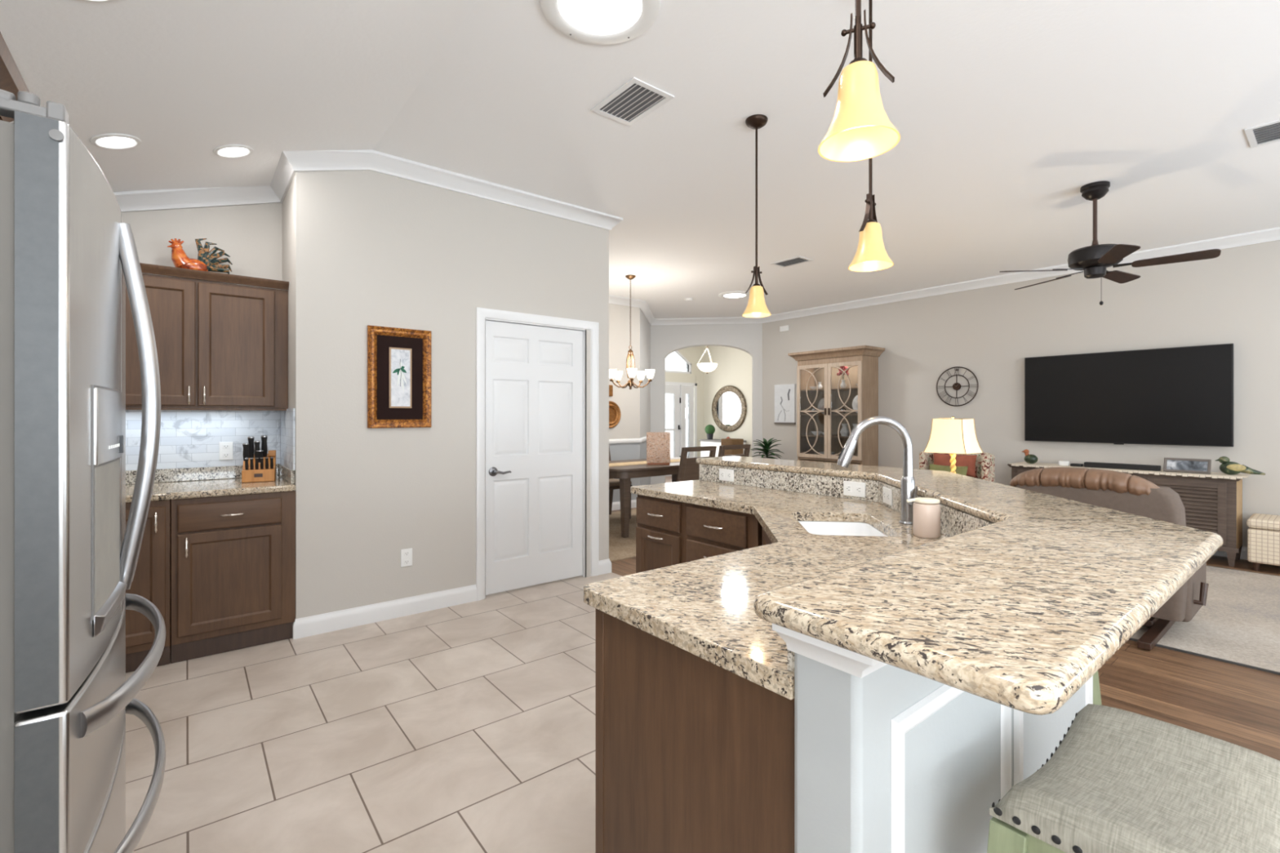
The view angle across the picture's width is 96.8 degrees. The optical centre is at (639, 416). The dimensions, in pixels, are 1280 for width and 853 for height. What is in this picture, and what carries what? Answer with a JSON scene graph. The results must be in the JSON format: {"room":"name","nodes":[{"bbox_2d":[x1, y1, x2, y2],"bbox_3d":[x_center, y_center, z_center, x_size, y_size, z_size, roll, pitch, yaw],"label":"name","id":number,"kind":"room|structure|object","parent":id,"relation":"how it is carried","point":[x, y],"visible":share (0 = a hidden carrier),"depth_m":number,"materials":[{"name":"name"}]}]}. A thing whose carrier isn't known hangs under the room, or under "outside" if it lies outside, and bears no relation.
{"room":"kitchen","nodes":[
{"label":"kitchen","id":0,"kind":"room"},
{"bbox_2d":[121,203,282,484],"bbox_3d":[-3.054,-0.114,3.473,1.460,2.878,0.120,0,0,-39],"label":"wall","id":1,"kind":"structure","parent":0,"point":[251,235],"depth_m":3.68,"materials":[{"name":"grey paint"}]},
{"bbox_2d":[125,262,288,410],"bbox_3d":[-2.663,-0.445,3.466,0.853,0.819,0.349,0,0,-39],"label":"upper cabinet","id":2,"kind":"object","parent":1,"relation":"attached to","point":[220,346],"visible":0.88,"depth_m":3.39,"materials":[{"name":"brown wood"}]},
{"bbox_2d":[167,238,232,274],"bbox_3d":[-2.704,-0.976,3.497,0.320,0.240,0.105,0,0,-39],"label":"rooster figurine","id":3,"kind":"object","parent":2,"relation":"on","point":[206,260],"visible":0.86,"depth_m":3.48,"materials":[{"name":"orange ceramic"}]},
{"bbox_2d":[125,408,295,470],"bbox_3d":[-2.823,0.139,3.191,1.449,0.371,0.609,0,0,-39],"label":"backsplash","id":4,"kind":"structure","parent":1,"relation":"attached to","point":[189,438],"depth_m":3.60,"materials":[{"name":"tile"}]},
{"bbox_2d":[218,441,232,460],"bbox_3d":[-2.679,0.225,3.676,0.072,0.116,0.008,0,0,-39],"label":"wall outlet","id":5,"kind":"object","parent":1,"relation":"attached to","point":[225,448],"visible":1,"depth_m":3.67,"materials":[{"name":"white plastic"}]},
{"bbox_2d":[282,170,608,618],"bbox_3d":[-1.991,-0.175,5.147,2.290,3.000,2.670,0,0,-39],"label":"wall","id":6,"kind":"structure","parent":0,"point":[361,249],"depth_m":3.76,"materials":[{"name":"grey paint"}]},
{"bbox_2d":[292,584,476,639],"bbox_3d":[-1.636,1.268,3.751,1.134,0.115,0.076,0,0,-39],"label":"baseboard","id":7,"kind":"structure","parent":6,"relation":"attached to","point":[304,627],"depth_m":3.67,"materials":[{"name":"white"}]},
{"bbox_2d":[367,324,431,428],"bbox_3d":[-1.580,-0.251,3.747,0.400,0.656,0.030,0,0,-39],"label":"framed picture","id":8,"kind":"object","parent":6,"relation":"attached to","point":[399,360],"visible":1,"depth_m":3.73,"materials":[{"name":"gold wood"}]},
{"bbox_2d":[391,349,409,406],"bbox_3d":[-1.577,-0.251,3.744,0.120,0.374,0.002,0,0,-39],"label":"print","id":9,"kind":"object","parent":8,"relation":"attached to","point":[400,358],"depth_m":3.74},
{"bbox_2d":[400,547,412,567],"bbox_3d":[-1.553,0.942,3.781,0.072,0.116,0.008,0,0,-39],"label":"wall outlet","id":10,"kind":"object","parent":6,"relation":"attached to","point":[406,554],"visible":1,"depth_m":3.78,"materials":[{"name":"white plastic"}]},
{"bbox_2d":[485,320,582,595],"bbox_3d":[-0.800,0.305,4.417,0.856,2.016,0.098,0,0,-39],"label":"door","id":11,"kind":"structure","parent":6,"relation":"in","point":[534,374],"depth_m":4.39,"materials":[{"name":"white paint"}]},
{"bbox_2d":[485,318,586,577],"bbox_3d":[-0.825,0.303,4.447,0.884,2.044,0.120,0,0,-39],"label":"trim","id":12,"kind":"structure","parent":6,"relation":"attached to","point":[487,319],"depth_m":4.67,"materials":[{"name":"white"}]},
{"bbox_2d":[475,307,599,600],"bbox_3d":[-0.760,0.273,4.408,1.056,2.105,0.022,0,0,-39],"label":"trim","id":13,"kind":"structure","parent":6,"relation":"attached to","point":[482,313],"depth_m":4.27,"materials":[{"name":"white"}]},
{"bbox_2d":[608,303,639,502],"bbox_3d":[-0.966,-0.175,7.597,2.370,3.000,0.120,0,0,-39],"label":"wall","id":14,"kind":"structure","parent":0,"point":[628,400],"depth_m":8.12,"materials":[{"name":"grey paint"}]},
{"bbox_2d":[608,400,621,428],"bbox_3d":[-0.418,-0.020,7.929,0.380,0.380,0.040,0,0,-39],"label":"wall ornament","id":15,"kind":"object","parent":14,"relation":"attached to","point":[615,414],"visible":0.55,"depth_m":7.97,"materials":[{"name":"gold metal"}]},
{"bbox_2d":[599,499,636,574],"bbox_3d":[-0.838,1.268,7.404,1.860,0.115,5.165,0,0,8],"label":"baseboard","id":16,"kind":"structure","parent":14,"relation":"attached to","point":[605,566],"depth_m":4.80,"materials":[{"name":"white"}]},
{"bbox_2d":[608,435,646,444],"bbox_3d":[-0.917,0.355,7.504,1.706,0.060,4.950,0,0,6],"label":"trim","id":17,"kind":"structure","parent":14,"relation":"attached to","point":[644,438],"depth_m":8.13,"materials":[{"name":"white"}]},
{"bbox_2d":[0,0,1279,319],"bbox_3d":[1.306,-1.420,3.774,8.850,0.670,11.170,0,0,-39],"label":"ceiling","id":18,"kind":"structure","parent":0,"point":[1002,111],"depth_m":3.00,"materials":[{"name":"white"}]},
{"bbox_2d":[89,133,141,149],"bbox_3d":[-2.515,-1.318,2.727,0.181,0.059,0.189,0,0,-34],"label":"recessed light","id":19,"kind":"object","parent":18,"relation":"in","point":[112,141],"visible":1,"depth_m":2.72,"materials":[{"name":"white plastic"}]},
{"bbox_2d":[213,144,253,157],"bbox_3d":[-2.238,-1.458,3.127,0.181,0.059,0.189,0,0,-43],"label":"recessed light","id":20,"kind":"object","parent":18,"relation":"in","point":[228,150],"visible":1,"depth_m":3.12,"materials":[{"name":"white plastic"}]},
{"bbox_2d":[539,0,660,44],"bbox_3d":[-0.162,-1.659,2.302,0.490,0.029,0.490,0,0,-39],"label":"skylight","id":21,"kind":"object","parent":18,"relation":"attached to","point":[598,22],"visible":1,"depth_m":2.36,"materials":[{"name":"white plastic"}]},
{"bbox_2d":[558,0,641,31],"bbox_3d":[-0.162,-1.659,2.302,0.336,0.027,0.336,0,0,-39],"label":"diffuser","id":22,"kind":"object","parent":21,"relation":"attached to","point":[576,15],"depth_m":2.34,"materials":[{"name":"white"}]},
{"bbox_2d":[608,275,654,389],"bbox_3d":[-0.128,-0.995,6.808,0.576,1.359,0.559,0,0,-39],"label":"chandelier","id":23,"kind":"object","parent":18,"relation":"hanging from","point":[631,371],"visible":0.99,"depth_m":6.77,"materials":[{"name":"glass"}]},
{"bbox_2d":[591,76,674,126],"bbox_3d":[-0.044,-1.669,3.036,0.270,0.010,0.380,0,0,-39],"label":"ceiling vent","id":24,"kind":"object","parent":18,"relation":"in","point":[636,99],"visible":1,"depth_m":3.02,"materials":[{"name":"white"}]},
{"bbox_2d":[718,290,749,298],"bbox_3d":[1.304,-1.659,7.823,0.450,0.029,0.450,0,0,-39],"label":"skylight","id":25,"kind":"object","parent":18,"relation":"attached to","point":[737,294],"visible":0.97,"depth_m":7.76,"materials":[{"name":"white plastic"}]},
{"bbox_2d":[742,114,771,317],"bbox_3d":[0.659,-1.123,3.213,0.162,1.103,0.162,0,0,-19],"label":"pendant light","id":26,"kind":"object","parent":18,"relation":"hanging from","point":[756,307],"visible":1,"depth_m":3.20,"materials":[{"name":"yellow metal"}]},
{"bbox_2d":[769,256,813,267],"bbox_3d":[1.645,-1.669,6.162,0.250,0.010,0.380,0,0,-39],"label":"ceiling vent","id":27,"kind":"object","parent":18,"relation":"in","point":[798,260],"visible":1,"depth_m":6.15,"materials":[{"name":"white"}]},
{"bbox_2d":[817,0,900,162],"bbox_3d":[0.459,-1.123,1.196,0.162,1.103,0.162,0,0,23],"label":"pendant light","id":28,"kind":"object","parent":18,"relation":"hanging from","point":[860,129],"visible":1,"depth_m":1.18,"materials":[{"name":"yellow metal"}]},
{"bbox_2d":[848,0,893,271],"bbox_3d":[0.880,-1.123,2.168,0.162,1.103,0.162,0,0,-39],"label":"pendant light","id":29,"kind":"object","parent":18,"relation":"hanging from","point":[871,255],"visible":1,"depth_m":2.15,"materials":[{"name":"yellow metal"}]},
{"bbox_2d":[999,181,1221,305],"bbox_3d":[3.342,-1.239,4.128,1.220,0.870,1.226,0,0,-39],"label":"ceiling fan","id":30,"kind":"object","parent":18,"relation":"hanging from","point":[1094,260],"visible":1,"depth_m":4.05,"materials":[{"name":"black metal"}]},
{"bbox_2d":[1244,119,1279,148],"bbox_3d":[3.745,-1.669,3.323,0.360,0.010,0.260,0,0,-39],"label":"ceiling vent","id":31,"kind":"object","parent":18,"relation":"in","point":[1267,133],"visible":1,"depth_m":3.36,"materials":[{"name":"white"}]},
{"bbox_2d":[640,309,650,485],"bbox_3d":[0.025,-0.375,9.148,0.145,3.400,1.711,0,0,7],"label":"wall","id":32,"kind":"structure","parent":0,"point":[645,326],"depth_m":8.91,"materials":[{"name":"grey paint"}]},
{"bbox_2d":[125,475,1279,852],"bbox_3d":[1.466,1.385,5.137,10.700,0.120,13.200,0,0,-39],"label":"floor","id":33,"kind":"structure","parent":0,"point":[469,727],"depth_m":2.43,"materials":[{"name":"tile"}]},
{"bbox_2d":[0,88,165,852],"bbox_3d":[-1.400,0.419,1.003,0.864,1.810,0.902,0,0,-39],"label":"refrigerator","id":34,"kind":"object","parent":33,"relation":"on","point":[68,255],"visible":1,"depth_m":0.86,"materials":[{"name":"silver metal"}]},
{"bbox_2d":[125,499,171,672],"bbox_3d":[-2.884,0.885,3.076,0.531,0.878,0.654,0,0,-39],"label":"base cabinet","id":35,"kind":"object","parent":33,"relation":"on","point":[151,581],"visible":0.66,"depth_m":2.97,"materials":[{"name":"brown wood"}]},
{"bbox_2d":[125,463,295,502],"bbox_3d":[-2.692,0.385,3.266,1.148,0.120,0.653,0,0,-39],"label":"countertop","id":36,"kind":"structure","parent":35,"relation":"on","point":[163,490],"depth_m":3.39,"materials":[{"name":"beige stone"}]},
{"bbox_2d":[241,449,275,482],"bbox_3d":[-2.398,0.314,3.580,0.170,0.185,0.192,0,0,-31],"label":"knife block","id":37,"kind":"object","parent":36,"relation":"on","point":[254,475],"visible":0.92,"depth_m":3.52,"materials":[{"name":"brown wood"}]},
{"bbox_2d":[247,435,254,457],"bbox_3d":[-2.454,0.206,3.584,0.036,0.159,0.048,0,0,-31],"label":"kitchen knife","id":38,"kind":"object","parent":37,"relation":"in","point":[251,439],"visible":0.84,"depth_m":3.58,"materials":[{"name":"black plastic"}]},
{"bbox_2d":[261,435,267,457],"bbox_3d":[-2.399,0.204,3.627,0.036,0.164,0.049,0,0,-31],"label":"kitchen knife","id":39,"kind":"object","parent":37,"relation":"in","point":[264,437],"visible":0.83,"depth_m":3.62,"materials":[{"name":"black plastic"}]},
{"bbox_2d":[170,490,295,663],"bbox_3d":[-2.449,0.885,3.423,0.573,0.878,0.654,0,0,-39],"label":"base cabinet","id":40,"kind":"object","parent":33,"relation":"on","point":[233,557],"visible":0.99,"depth_m":3.18,"materials":[{"name":"brown wood"}]},
{"bbox_2d":[608,509,637,561],"bbox_3d":[0.163,1.320,6.848,3.000,0.010,2.100,0,0,-39],"label":"area rug","id":41,"kind":"object","parent":33,"relation":"on","point":[620,548],"visible":0.02,"depth_m":6.07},
{"bbox_2d":[608,446,632,519],"bbox_3d":[-0.454,0.818,7.332,0.470,0.992,0.576,0,0,-39],"label":"dining chair","id":42,"kind":"object","parent":41,"relation":"on","point":[614,483],"visible":0.24,"depth_m":7.26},
{"bbox_2d":[608,457,680,537],"bbox_3d":[0.141,0.936,6.868,1.750,0.755,1.000,0,0,-39],"label":"dining table","id":43,"kind":"object","parent":41,"relation":"on","point":[624,473],"visible":0.33,"depth_m":6.16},
{"bbox_2d":[608,461,647,466],"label":"table runner","id":44,"kind":"object","parent":43,"relation":"on","point":[623,464],"depth_m":6.57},
{"bbox_2d":[646,431,670,464],"bbox_3d":[0.213,0.373,6.593,0.270,0.370,0.110,0,0,-1],"label":"candle lantern","id":45,"kind":"object","parent":43,"relation":"on","point":[658,443],"visible":1,"depth_m":6.54,"materials":[{"name":"stone"}]},
{"bbox_2d":[677,445,716,481],"bbox_3d":[0.461,0.818,6.186,0.470,0.992,0.576,0,0,-39],"label":"dining chair","id":46,"kind":"object","parent":41,"relation":"on","point":[689,470],"visible":0.36,"depth_m":5.93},
{"bbox_2d":[718,444,751,457],"bbox_3d":[0.902,0.818,6.564,0.470,0.992,0.576,0,0,-39],"label":"dining chair","id":47,"kind":"object","parent":41,"relation":"on","point":[746,446],"visible":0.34,"depth_m":6.34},
{"bbox_2d":[595,608,794,852],"bbox_3d":[0.348,0.887,1.383,0.730,0.874,0.614,0,0,-39],"label":"base cabinet","id":48,"kind":"object","parent":33,"relation":"on","point":[694,755],"visible":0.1,"depth_m":1.13,"materials":[{"name":"brown wood"}]},
{"bbox_2d":[635,494,761,573],"bbox_3d":[0.451,0.887,3.114,0.589,0.874,0.895,0,0,-39],"label":"base cabinet","id":49,"kind":"object","parent":33,"relation":"on","point":[668,532],"visible":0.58,"depth_m":3.00,"materials":[{"name":"brown wood"}]},
{"bbox_2d":[699,439,746,457],"bbox_3d":[1.820,0.924,12.547,0.440,0.799,1.000,0,0,-39],"label":"console","id":50,"kind":"object","parent":33,"relation":"on","point":[704,442],"visible":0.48,"depth_m":12.59,"materials":[{"name":"white wood"}]},
{"bbox_2d":[705,424,715,439],"bbox_3d":[1.575,0.357,12.773,0.230,0.335,0.230,0,0,-39],"label":"topiary ball","id":51,"kind":"object","parent":50,"relation":"on","point":[709,429],"visible":1,"depth_m":12.70,"materials":[{"name":"green"}]},
{"bbox_2d":[720,438,743,455],"bbox_3d":[1.886,0.894,11.614,0.340,0.859,0.340,0,0,-39],"label":"storage basket","id":52,"kind":"object","parent":33,"relation":"on","point":[724,441],"visible":0.41,"depth_m":11.48,"materials":[{"name":"brown wicker"}]},
{"bbox_2d":[761,527,772,545],"bbox_3d":[0.788,0.838,2.179,0.577,0.775,1.559,0,0,6],"label":"base cabinet","id":53,"kind":"object","parent":33,"relation":"on","point":[765,539],"visible":0.05,"depth_m":2.44,"materials":[{"name":"brown wood"}]},
{"bbox_2d":[583,464,993,699],"bbox_3d":[0.519,0.379,2.279,1.235,0.140,2.785,0,0,2],"label":"countertop","id":54,"kind":"structure","parent":53,"relation":"on","point":[704,607],"depth_m":1.56,"materials":[{"name":"beige stone"}]},
{"bbox_2d":[719,468,733,481],"bbox_3d":[0.526,0.360,3.465,0.008,0.072,0.116,0,0,-39],"label":"wall outlet","id":55,"kind":"object","parent":54,"relation":"attached to","point":[727,475],"visible":1,"depth_m":3.46,"materials":[{"name":"white plastic"}]},
{"bbox_2d":[798,520,888,536],"bbox_3d":[0.775,0.531,2.186,0.370,0.163,0.524,0,0,6],"label":"sink","id":56,"kind":"object","parent":54,"relation":"in","point":[816,527],"visible":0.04,"depth_m":2.41,"materials":[{"name":"white ceramic"}]},
{"bbox_2d":[843,480,865,497],"bbox_3d":[1.056,0.360,2.801,0.008,0.072,0.116,0,0,-39],"label":"wall outlet","id":57,"kind":"object","parent":54,"relation":"attached to","point":[856,489],"visible":1,"depth_m":2.80,"materials":[{"name":"white plastic"}]},
{"bbox_2d":[836,416,918,524],"bbox_3d":[0.910,0.205,2.187,0.296,0.411,0.093,0,0,12],"label":"kitchen faucet","id":58,"kind":"object","parent":54,"relation":"on","point":[908,490],"visible":0.94,"depth_m":2.17,"materials":[{"name":"grey"}]},
{"bbox_2d":[882,486,892,506],"bbox_3d":[1.113,0.360,2.559,0.008,0.072,0.116,0,0,6],"label":"wall outlet","id":59,"kind":"object","parent":54,"relation":"attached to","point":[886,492],"visible":1,"depth_m":2.54,"materials":[{"name":"white plastic"}]},
{"bbox_2d":[906,497,940,538],"bbox_3d":[0.973,0.346,1.938,0.095,0.129,0.089,0,0,-39],"label":"soap dispenser","id":60,"kind":"object","parent":54,"relation":"on","point":[926,511],"visible":1,"depth_m":1.91,"materials":[{"name":"beige"}]},
{"bbox_2d":[695,456,1222,715],"bbox_3d":[0.878,0.291,2.221,1.226,0.036,3.347,0,0,4],"label":"countertop","id":61,"kind":"structure","parent":54,"relation":"on","point":[1020,611],"depth_m":0.89,"materials":[{"name":"beige stone"}]},
{"bbox_2d":[787,345,884,466],"bbox_3d":[2.836,0.187,8.276,0.520,2.276,1.253,0,0,-39],"label":"display cabinet","id":62,"kind":"object","parent":33,"relation":"on","point":[863,371],"visible":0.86,"depth_m":8.24,"materials":[{"name":"brown wood"}]},
{"bbox_2d":[801,435,849,438],"bbox_3d":[2.891,0.299,8.320,0.340,0.018,1.003,0,0,-39],"label":"shelf","id":63,"kind":"object","parent":62,"relation":"attached to","point":[802,436],"depth_m":8.50,"materials":[{"name":"brown wood"}]},
{"bbox_2d":[801,386,857,391],"bbox_3d":[2.891,-0.391,8.320,0.340,0.018,1.003,0,0,-39],"label":"shelf","id":64,"kind":"object","parent":62,"relation":"attached to","point":[803,388],"depth_m":8.41,"materials":[{"name":"brown wood"}]},
{"bbox_2d":[801,413,857,415],"bbox_3d":[2.891,-0.021,8.320,0.340,0.018,1.003,0,0,-39],"label":"shelf","id":65,"kind":"object","parent":62,"relation":"attached to","point":[802,414],"depth_m":8.18,"materials":[{"name":"brown wood"}]},
{"bbox_2d":[799,457,860,462],"bbox_3d":[2.872,0.632,8.304,0.390,0.025,1.003,0,0,-39],"label":"shelf","id":66,"kind":"object","parent":62,"relation":"attached to","point":[805,459],"depth_m":8.23,"materials":[{"name":"brown wood"}]},
{"bbox_2d":[919,451,995,482],"bbox_3d":[3.416,0.860,6.220,0.600,0.929,0.730,0,0,-39],"label":"floral armchair","id":67,"kind":"object","parent":33,"relation":"on","point":[985,461],"visible":0.16,"depth_m":6.14,"materials":[{"name":"fabric"}]},
{"bbox_2d":[929,463,968,475],"bbox_3d":[3.314,0.695,6.139,0.143,0.330,0.400,0,0,-39],"label":"throw pillow","id":68,"kind":"object","parent":67,"relation":"on","point":[962,470],"visible":0.12,"depth_m":6.11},
{"bbox_2d":[933,453,977,477],"bbox_3d":[3.455,0.535,6.251,0.124,0.238,0.460,0,0,-39],"label":"throw pillow","id":69,"kind":"object","parent":67,"relation":"on","point":[969,460],"visible":0.58,"depth_m":6.16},
{"bbox_2d":[1093,671,1102,705],"bbox_3d":[1.588,0.937,2.419,0.394,0.774,0.552,0,0,6],"label":"bar stool","id":70,"kind":"object","parent":33,"relation":"on","point":[1096,691],"visible":0.02,"depth_m":2.15,"materials":[{"name":"fabric"}]},
{"bbox_2d":[1007,462,1244,566],"bbox_3d":[4.843,0.929,5.786,0.450,0.789,1.800,0,0,-39],"label":"media console","id":71,"kind":"object","parent":33,"relation":"on","point":[1215,505],"visible":0.27,"depth_m":5.11,"materials":[{"name":"brown wood"}]},
{"bbox_2d":[1008,462,1251,479],"bbox_3d":[4.848,0.543,5.757,0.440,0.024,1.810,0,0,-39],"label":"table runner","id":72,"kind":"object","parent":71,"relation":"on","point":[1213,475],"visible":0.73,"depth_m":5.41,"materials":[{"name":"beige fabric"}]},
{"bbox_2d":[1022,448,1038,463],"bbox_3d":[4.353,0.451,6.345,0.104,0.160,0.156,0,0,-39],"label":"duck figurine","id":73,"kind":"object","parent":72,"relation":"on","point":[1030,459],"visible":1,"depth_m":6.31,"materials":[{"name":"green ceramic"}]},
{"bbox_2d":[1084,462,1160,471],"bbox_3d":[4.835,0.504,5.709,0.080,0.052,0.590,0,0,-39],"label":"soundbar","id":74,"kind":"object","parent":72,"relation":"on","point":[1091,464],"visible":1,"depth_m":5.67,"materials":[{"name":"black"}]},
{"bbox_2d":[1163,457,1211,474],"bbox_3d":[5.109,0.462,5.307,0.056,0.132,0.320,0,0,-39],"label":"photo frame","id":75,"kind":"object","parent":72,"relation":"on","point":[1171,464],"visible":1,"depth_m":5.30,"materials":[{"name":"grey wood"}]},
{"bbox_2d":[1166,459,1208,471],"bbox_3d":[5.108,0.462,5.306,0.001,0.091,0.276,23,-14,-36],"label":"photograph","id":76,"kind":"object","parent":75,"relation":"attached to","point":[1171,464],"depth_m":5.30},
{"bbox_2d":[1214,456,1265,475],"bbox_3d":[5.388,0.448,5.103,0.317,0.165,0.115,0,0,36],"label":"bird figurine","id":77,"kind":"object","parent":72,"relation":"on","point":[1228,467],"visible":1,"depth_m":5.10,"materials":[{"name":"green ceramic"}]},
{"bbox_2d":[986,703,1279,852],"bbox_3d":[0.803,0.937,0.878,0.552,0.774,0.394,0,0,-39],"label":"bar stool","id":78,"kind":"object","parent":33,"relation":"on","point":[1118,780],"visible":1,"depth_m":0.85,"materials":[{"name":"fabric"}]},
{"bbox_2d":[1128,564,1279,675],"bbox_3d":[4.459,1.319,3.559,2.718,0.011,3.828,0,0,-39],"label":"area rug","id":79,"kind":"object","parent":33,"relation":"on","point":[1238,624],"visible":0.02,"depth_m":3.56,"materials":[{"name":"grey carpet"}]},
{"bbox_2d":[1009,466,1208,650],"bbox_3d":[3.044,0.818,3.673,0.900,0.992,0.917,0,0,-39],"label":"recliner","id":80,"kind":"object","parent":79,"relation":"on","point":[1121,491],"visible":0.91,"depth_m":3.32,"materials":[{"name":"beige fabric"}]},
{"bbox_2d":[1246,513,1279,571],"bbox_3d":[5.615,1.102,4.764,0.470,0.444,0.690,0,0,-39],"label":"storage ottoman","id":81,"kind":"object","parent":33,"relation":"on","point":[1264,530],"visible":1,"depth_m":4.82,"materials":[{"name":"beige fabric"}]},
{"bbox_3d":[2.001,1.060,8.955,0.302,0.530,0.300,0,0,-39],"label":"plant stand","id":82,"kind":"object","parent":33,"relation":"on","visible":0},
{"bbox_2d":[751,438,784,458],"bbox_3d":[1.996,0.572,8.958,0.545,0.445,0.530,0,0,-39],"label":"potted plant","id":83,"kind":"object","parent":82,"relation":"on","point":[766,446],"visible":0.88,"depth_m":8.93,"materials":[{"name":"green plant"}]},
{"bbox_3d":[2.796,1.024,5.073,0.440,0.599,0.440,0,0,-39],"label":"side table","id":84,"kind":"object","parent":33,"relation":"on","visible":0},
{"bbox_2d":[923,416,982,473],"bbox_3d":[2.796,0.363,5.073,0.362,0.722,0.362,0,0,-39],"label":"table lamp","id":85,"kind":"object","parent":84,"relation":"on","point":[953,437],"visible":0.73,"depth_m":4.98,"materials":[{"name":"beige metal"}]},
{"bbox_2d":[650,323,762,484],"bbox_3d":[1.192,-0.375,9.857,2.009,3.400,0.200,0,0,6],"label":"wall","id":86,"kind":"structure","parent":0,"point":[665,340],"depth_m":9.79,"materials":[{"name":"grey paint"}]},
{"bbox_2d":[665,346,751,457],"bbox_3d":[1.152,-0.375,10.274,4.620,3.400,4.620,0,0,-39],"label":"wall","id":87,"kind":"structure","parent":0,"point":[734,367],"depth_m":12.96,"materials":[{"name":"beige paint"}]},
{"bbox_2d":[665,384,680,457],"bbox_3d":[0.620,0.300,12.664,0.770,2.010,0.100,0,0,-39],"label":"door","id":88,"kind":"structure","parent":87,"relation":"in","point":[669,388],"depth_m":12.84,"materials":[{"name":"white paint"}]},
{"bbox_2d":[665,350,691,373],"bbox_3d":[0.701,-1.254,12.761,1.232,0.579,0.060,0,0,-39],"label":"trim","id":89,"kind":"structure","parent":87,"relation":"in","point":[686,364],"depth_m":13.04,"materials":[{"name":"white"}]},
{"bbox_2d":[665,381,697,457],"bbox_3d":[0.785,0.280,12.770,1.360,2.090,0.020,0,0,-39],"label":"trim","id":90,"kind":"structure","parent":87,"relation":"attached to","point":[666,383],"depth_m":13.15,"materials":[{"name":"white"}]},
{"bbox_2d":[680,385,693,457],"bbox_3d":[1.081,0.310,13.044,0.435,2.030,0.080,0,0,-39],"label":"window","id":91,"kind":"structure","parent":87,"relation":"in","point":[686,392],"depth_m":13.08,"materials":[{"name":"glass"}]},
{"bbox_2d":[711,385,746,431],"bbox_3d":[1.980,-0.165,12.712,0.040,1.040,1.040,0,0,-39],"label":"round mirror","id":92,"kind":"object","parent":87,"relation":"attached to","point":[729,405],"visible":1,"depth_m":12.70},
{"bbox_2d":[794,652,1084,852],"bbox_3d":[0.829,0.817,2.260,1.014,1.016,2.955,0,0,3],"label":"island base","id":93,"kind":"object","parent":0,"point":[842,720],"depth_m":0.88,"materials":[{"name":"grey paint"}]},
{"bbox_2d":[772,623,887,678],"bbox_3d":[0.853,0.338,2.219,1.006,0.055,3.065,0,0,6],"label":"trim","id":94,"kind":"structure","parent":93,"relation":"attached to","point":[850,662],"depth_m":0.81,"materials":[{"name":"white"}]},
{"bbox_2d":[699,464,993,671],"bbox_3d":[0.721,0.360,2.265,0.822,0.101,2.765,0,0,3],"label":"backsplash","id":95,"kind":"structure","parent":93,"relation":"attached to","point":[953,522],"depth_m":2.92,"materials":[{"name":"stone"}]},
{"bbox_2d":[891,675,1093,852],"bbox_3d":[1.044,0.792,1.641,0.403,0.665,2.006,0,0,29],"label":"trim","id":96,"kind":"structure","parent":93,"relation":"attached to","point":[922,709],"depth_m":0.93,"materials":[{"name":"white"}]},
{"bbox_2d":[762,240,1279,546],"bbox_3d":[5.124,-0.175,5.939,0.120,3.000,9.690,0,0,-39],"label":"wall","id":97,"kind":"structure","parent":0,"point":[1233,296],"depth_m":6.48,"materials":[{"name":"grey paint"}]},
{"bbox_2d":[113,150,1279,325],"bbox_3d":[1.308,-1.346,3.731,8.600,0.658,11.000,0,0,-39],"label":"trim","id":98,"kind":"structure","parent":97,"relation":"attached to","point":[290,162],"depth_m":4.06,"materials":[{"name":"white"}]},
{"bbox_2d":[773,383,795,423],"bbox_3d":[2.360,-0.194,9.266,0.048,0.642,0.402,0,0,-39],"label":"canvas art","id":99,"kind":"object","parent":97,"relation":"attached to","point":[784,394],"visible":1,"depth_m":9.24,"materials":[{"name":"grey"}]},
{"bbox_2d":[936,366,978,406],"bbox_3d":[4.015,-0.375,7.197,0.042,0.504,0.504,0,0,-39],"label":"wall clock","id":100,"kind":"object","parent":97,"relation":"attached to","point":[957,386],"visible":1,"depth_m":7.19,"materials":[{"name":"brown metal"}]},
{"bbox_2d":[1024,343,1233,446],"bbox_3d":[4.995,-0.189,5.931,0.072,0.968,1.673,0,0,-39],"label":"television","id":101,"kind":"object","parent":97,"relation":"attached to","point":[1180,396],"visible":1,"depth_m":5.80,"materials":[{"name":"black"}]},
{"bbox_2d":[1213,546,1247,559],"bbox_3d":[5.029,1.268,5.889,0.091,0.115,9.730,0,0,-39],"label":"baseboard","id":102,"kind":"structure","parent":97,"relation":"attached to","point":[1244,549],"depth_m":5.26,"materials":[{"name":"white"}]},
{"bbox_3d":[1.103,-2.115,9.838,5.200,0.080,5.200,0,0,-39],"label":"ceiling","id":103,"kind":"structure","parent":0,"visible":0},
{"bbox_2d":[697,346,717,373],"bbox_3d":[1.316,-1.450,11.095,0.400,1.249,0.400,0,0,-39],"label":"pendant","id":104,"kind":"object","parent":103,"relation":"hanging from","point":[705,367],"visible":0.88,"depth_m":10.97,"materials":[{"name":"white glass"}]},
{"bbox_3d":[-1.189,0.095,-0.130,0.120,2.460,8.080,0,0,-39],"label":"wall","id":105,"kind":"structure","parent":0,"visible":0},
{"bbox_2d":[0,31,29,122],"bbox_3d":[-1.515,-0.668,0.895,0.629,0.306,0.990,0,0,-39],"label":"upper cabinet","id":106,"kind":"object","parent":105,"relation":"attached to","point":[11,81],"visible":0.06,"depth_m":1.32,"materials":[{"name":"brown wood"}]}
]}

